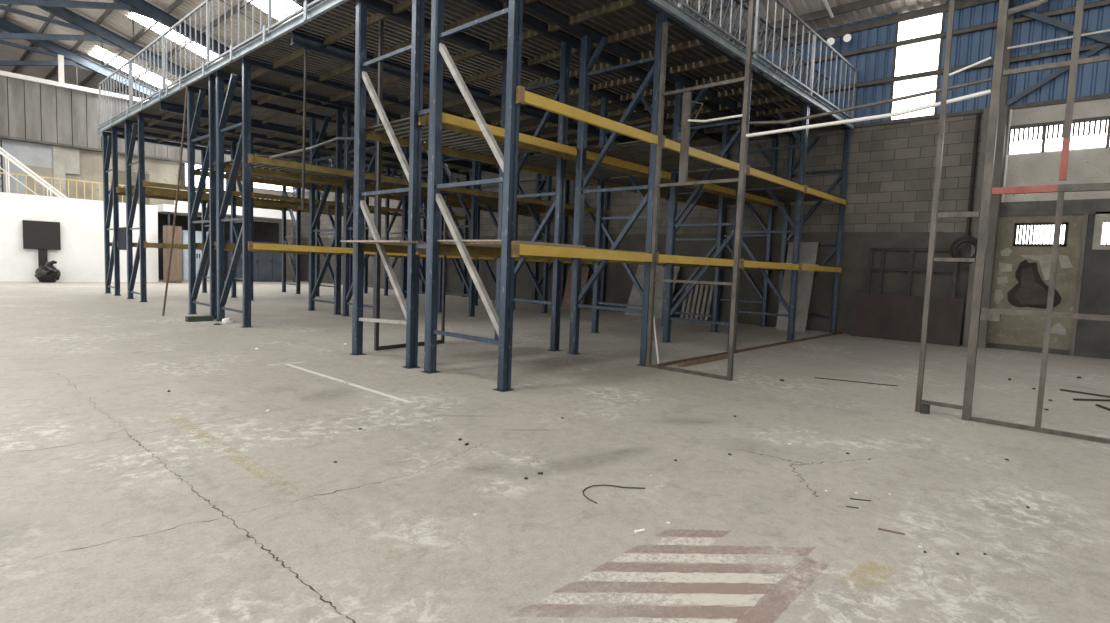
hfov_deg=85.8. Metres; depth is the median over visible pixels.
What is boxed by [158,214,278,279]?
wall
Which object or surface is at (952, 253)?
cable coil
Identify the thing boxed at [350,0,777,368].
rack
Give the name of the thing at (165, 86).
guard railing
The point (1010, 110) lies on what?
pipe
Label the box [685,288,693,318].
plank
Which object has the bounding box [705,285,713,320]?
plank
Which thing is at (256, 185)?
window
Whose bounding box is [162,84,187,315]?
rod
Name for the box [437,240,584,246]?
wooden board
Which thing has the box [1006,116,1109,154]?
window
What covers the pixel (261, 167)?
shelf
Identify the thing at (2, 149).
staircase
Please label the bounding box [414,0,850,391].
rack
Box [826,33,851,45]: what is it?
floodlight
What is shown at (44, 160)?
wall
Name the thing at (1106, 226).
window
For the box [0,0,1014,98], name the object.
ceiling
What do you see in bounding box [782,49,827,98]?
railing panel
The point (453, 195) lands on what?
shelf
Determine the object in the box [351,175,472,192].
shelf
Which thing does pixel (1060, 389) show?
wood offcut
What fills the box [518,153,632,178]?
shelf
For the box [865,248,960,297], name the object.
metal frame
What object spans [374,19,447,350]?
frame
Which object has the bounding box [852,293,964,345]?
board
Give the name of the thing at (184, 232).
locker
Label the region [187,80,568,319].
rack
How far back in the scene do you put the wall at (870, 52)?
12.26 m
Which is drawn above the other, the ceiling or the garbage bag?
the ceiling
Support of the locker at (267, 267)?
on the floor
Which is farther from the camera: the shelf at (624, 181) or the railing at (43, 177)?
the railing at (43, 177)
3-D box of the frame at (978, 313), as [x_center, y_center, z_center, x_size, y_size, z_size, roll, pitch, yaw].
[3.882,-2.462,5.747,6.728,7.000,0.115,6,6,42]
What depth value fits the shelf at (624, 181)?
12.56 m
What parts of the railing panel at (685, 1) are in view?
frame rail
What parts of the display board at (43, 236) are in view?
panel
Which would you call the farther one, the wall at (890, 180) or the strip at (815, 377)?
the wall at (890, 180)
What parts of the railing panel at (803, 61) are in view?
frame rail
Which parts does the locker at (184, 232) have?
door, door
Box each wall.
[0,54,293,172]
[0,139,292,279]
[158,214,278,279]
[292,0,1109,194]
[293,105,1008,347]
[987,98,1109,358]
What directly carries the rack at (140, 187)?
on the floor
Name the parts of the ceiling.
haunch plate, hanger rod, haunch plate, hanger rod, hanger rod, haunch plate, sag rod, sag rod, sag rod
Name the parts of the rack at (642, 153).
upright post, plate, upright post, upright post, upright post, upright post, upright post, upright post, upright post, upright post, upright post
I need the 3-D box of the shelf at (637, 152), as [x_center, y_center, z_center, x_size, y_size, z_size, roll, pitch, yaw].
[1.781,-2.463,9.529,1.523,0.020,2.453,6,6,42]
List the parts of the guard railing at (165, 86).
rail post, rail post, rail, rail post, rail post, rail post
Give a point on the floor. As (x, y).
(125, 498)
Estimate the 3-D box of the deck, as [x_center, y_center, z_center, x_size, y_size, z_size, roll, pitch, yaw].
[-3.418,-4.798,15.912,18.210,0.295,10.900,6,6,42]
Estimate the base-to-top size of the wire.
0.012 m
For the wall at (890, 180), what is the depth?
14.23 m
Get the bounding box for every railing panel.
[671,0,747,42]
[741,13,803,82]
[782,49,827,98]
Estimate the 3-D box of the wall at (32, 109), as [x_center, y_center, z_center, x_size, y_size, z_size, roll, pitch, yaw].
[-23.480,-8.967,23.337,0.320,3.830,26.800,6,6,42]
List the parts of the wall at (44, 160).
patched panel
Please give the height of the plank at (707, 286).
0.980 m
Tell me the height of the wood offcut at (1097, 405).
0.020 m
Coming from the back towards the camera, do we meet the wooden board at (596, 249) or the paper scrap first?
the paper scrap
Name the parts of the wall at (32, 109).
trim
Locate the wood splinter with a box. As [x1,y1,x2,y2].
[878,528,904,534]
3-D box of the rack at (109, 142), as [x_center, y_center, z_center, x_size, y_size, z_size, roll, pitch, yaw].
[-9.578,-3.039,21.680,1.386,4.740,10.870,6,6,42]
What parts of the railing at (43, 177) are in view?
rail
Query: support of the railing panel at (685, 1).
on the deck
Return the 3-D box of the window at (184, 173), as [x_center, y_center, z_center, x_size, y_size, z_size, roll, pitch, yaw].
[-17.780,-6.688,30.285,0.150,1.500,2.200,6,6,42]
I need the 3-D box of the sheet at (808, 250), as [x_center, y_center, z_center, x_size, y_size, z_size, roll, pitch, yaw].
[5.876,-0.617,14.488,0.700,2.150,0.530,6,6,42]
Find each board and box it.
[22,220,60,281]
[118,227,126,249]
[340,240,480,246]
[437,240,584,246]
[439,242,595,249]
[596,249,648,252]
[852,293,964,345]
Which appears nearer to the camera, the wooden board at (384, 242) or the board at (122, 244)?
the wooden board at (384, 242)
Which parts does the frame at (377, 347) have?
post, rail, rail, post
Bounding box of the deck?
[98,0,854,179]
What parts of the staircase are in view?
rail post, rail post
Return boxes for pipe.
[302,49,306,209]
[966,114,979,234]
[1001,109,1012,201]
[1008,0,1047,14]
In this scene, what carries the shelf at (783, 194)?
attached to the rack at (642, 153)
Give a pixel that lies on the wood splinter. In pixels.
(878, 528)
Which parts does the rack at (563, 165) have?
upright post, upright post, upright post, upright post, upright post, upright post, upright post, upright post, upright post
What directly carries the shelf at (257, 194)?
attached to the rack at (140, 187)
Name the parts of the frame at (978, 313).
tube post, stub post, tube rail, tube rail, tube rail, tube rail, tube rail, tube post, tube rail, tube rail, tube post, tube rail, tube rail, tube rail, tube rail, tube post, lock plate, tube rail, tube rail, tube rail, tube post, tube rail, tube post, tube post, tube rail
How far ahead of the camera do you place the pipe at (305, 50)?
9.56 m
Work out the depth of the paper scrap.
11.56 m
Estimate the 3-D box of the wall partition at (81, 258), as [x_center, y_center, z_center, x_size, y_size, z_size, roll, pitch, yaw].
[-23.042,-2.652,19.481,0.120,3.300,17.300,6,6,42]
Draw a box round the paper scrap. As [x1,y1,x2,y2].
[222,318,233,322]
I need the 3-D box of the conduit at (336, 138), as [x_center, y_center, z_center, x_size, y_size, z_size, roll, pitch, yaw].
[-4.468,-3.255,11.821,0.048,0.806,2.303,6,6,42]
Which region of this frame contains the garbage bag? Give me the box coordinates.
[34,260,60,282]
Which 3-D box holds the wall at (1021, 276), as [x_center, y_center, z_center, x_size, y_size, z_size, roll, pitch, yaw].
[12.374,-1.329,9.214,9.050,4.850,0.270,6,6,42]
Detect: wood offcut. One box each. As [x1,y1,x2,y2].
[1060,389,1109,397]
[1073,398,1109,400]
[1095,404,1109,410]
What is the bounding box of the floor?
[0,280,1109,622]
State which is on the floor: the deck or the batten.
the batten
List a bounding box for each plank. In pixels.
[680,284,689,317]
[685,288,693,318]
[690,284,698,318]
[695,285,703,319]
[700,285,708,319]
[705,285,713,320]
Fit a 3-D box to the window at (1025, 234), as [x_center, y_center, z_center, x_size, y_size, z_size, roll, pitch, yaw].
[9.494,-1.508,11.684,0.820,0.460,0.024,6,6,42]
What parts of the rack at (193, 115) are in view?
upright post, upright post, upright post, upright post, upright post, upright post, upright post, upright post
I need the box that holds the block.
[185,315,213,321]
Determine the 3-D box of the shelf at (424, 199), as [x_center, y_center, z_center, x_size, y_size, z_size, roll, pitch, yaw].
[-2.839,-3.227,17.326,1.525,0.020,2.453,6,6,42]
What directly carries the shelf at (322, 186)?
attached to the rack at (193, 115)
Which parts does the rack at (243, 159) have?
upright post, upright post, upright post, upright post, upright post, upright post, upright post, upright post, upright post, upright post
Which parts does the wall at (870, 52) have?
wall plate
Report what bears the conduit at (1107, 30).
attached to the wall at (870, 52)
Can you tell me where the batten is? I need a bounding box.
[678,354,727,366]
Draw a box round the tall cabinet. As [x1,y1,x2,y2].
[163,225,181,282]
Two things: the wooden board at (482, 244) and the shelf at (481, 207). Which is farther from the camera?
the shelf at (481, 207)
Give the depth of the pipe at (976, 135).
12.36 m
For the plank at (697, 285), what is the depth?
16.45 m
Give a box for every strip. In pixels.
[653,320,658,363]
[815,377,897,385]
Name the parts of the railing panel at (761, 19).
frame rail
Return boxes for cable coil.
[950,236,977,263]
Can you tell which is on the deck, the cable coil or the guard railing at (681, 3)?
the guard railing at (681, 3)
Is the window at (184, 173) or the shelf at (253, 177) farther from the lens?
the window at (184, 173)
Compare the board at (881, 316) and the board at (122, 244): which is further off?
the board at (122, 244)
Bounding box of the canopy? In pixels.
[156,190,295,281]
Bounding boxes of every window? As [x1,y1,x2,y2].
[180,163,227,189]
[253,183,291,191]
[888,12,945,119]
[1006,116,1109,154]
[1013,222,1068,245]
[1101,221,1109,244]
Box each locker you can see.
[182,230,209,281]
[225,240,281,281]
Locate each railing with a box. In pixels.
[0,172,125,202]
[96,0,322,132]
[674,0,857,122]
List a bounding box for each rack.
[102,130,426,295]
[125,117,468,301]
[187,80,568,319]
[213,63,609,327]
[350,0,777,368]
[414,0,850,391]
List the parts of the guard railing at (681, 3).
rail post, rail post, rail, rail post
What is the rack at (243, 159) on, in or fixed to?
on the floor
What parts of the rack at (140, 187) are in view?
upright post, upright post, upright post, upright post, upright post, upright post, upright post, upright post, upright post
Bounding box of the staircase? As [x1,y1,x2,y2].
[0,147,67,197]
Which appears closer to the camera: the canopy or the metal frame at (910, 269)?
the metal frame at (910, 269)
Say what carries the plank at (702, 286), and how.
on the floor
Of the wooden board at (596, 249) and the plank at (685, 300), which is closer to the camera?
the wooden board at (596, 249)
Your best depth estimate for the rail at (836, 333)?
10.32 m
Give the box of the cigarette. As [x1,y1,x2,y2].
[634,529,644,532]
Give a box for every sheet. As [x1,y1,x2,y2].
[562,266,589,308]
[625,265,679,317]
[776,242,818,331]
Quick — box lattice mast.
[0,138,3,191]
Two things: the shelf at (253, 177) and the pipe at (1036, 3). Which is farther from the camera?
the shelf at (253, 177)
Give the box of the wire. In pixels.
[582,484,644,503]
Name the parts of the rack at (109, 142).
upright post, upright post, upright post, upright post, upright post, upright post, upright post, upright post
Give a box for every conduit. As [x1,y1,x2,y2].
[269,137,369,158]
[1007,29,1109,48]
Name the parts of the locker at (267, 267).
door, door, door, door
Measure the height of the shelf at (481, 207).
0.020 m
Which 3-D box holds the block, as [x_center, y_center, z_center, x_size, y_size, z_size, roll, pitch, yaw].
[-6.981,0.141,11.732,0.140,0.100,0.460,6,6,42]
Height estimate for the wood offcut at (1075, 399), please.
0.020 m
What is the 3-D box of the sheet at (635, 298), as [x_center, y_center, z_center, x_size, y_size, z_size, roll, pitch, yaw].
[2.805,-0.613,17.225,1.400,1.500,0.640,6,6,42]
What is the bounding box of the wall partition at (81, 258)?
[0,192,158,281]
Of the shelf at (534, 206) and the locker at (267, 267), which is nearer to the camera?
the shelf at (534, 206)
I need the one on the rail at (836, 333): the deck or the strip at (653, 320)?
the strip at (653, 320)
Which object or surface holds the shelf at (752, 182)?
attached to the rack at (642, 153)
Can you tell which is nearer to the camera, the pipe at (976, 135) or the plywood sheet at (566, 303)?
the pipe at (976, 135)
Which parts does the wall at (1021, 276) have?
cream panel, dark skirting, timber post, dark panel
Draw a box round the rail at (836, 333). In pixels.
[656,332,841,365]
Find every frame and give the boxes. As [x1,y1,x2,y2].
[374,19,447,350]
[646,0,1109,443]
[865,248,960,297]
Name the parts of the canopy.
panel, post, roof panel, post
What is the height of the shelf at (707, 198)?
0.020 m
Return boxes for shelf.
[195,168,312,183]
[224,155,375,178]
[256,193,334,203]
[316,184,408,195]
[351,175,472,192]
[366,114,536,156]
[408,196,479,205]
[445,190,546,202]
[480,206,539,212]
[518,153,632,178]
[518,201,604,211]
[587,137,745,171]
[605,176,703,193]
[678,192,753,204]
[687,168,803,189]
[745,186,843,202]
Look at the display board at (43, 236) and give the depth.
22.89 m

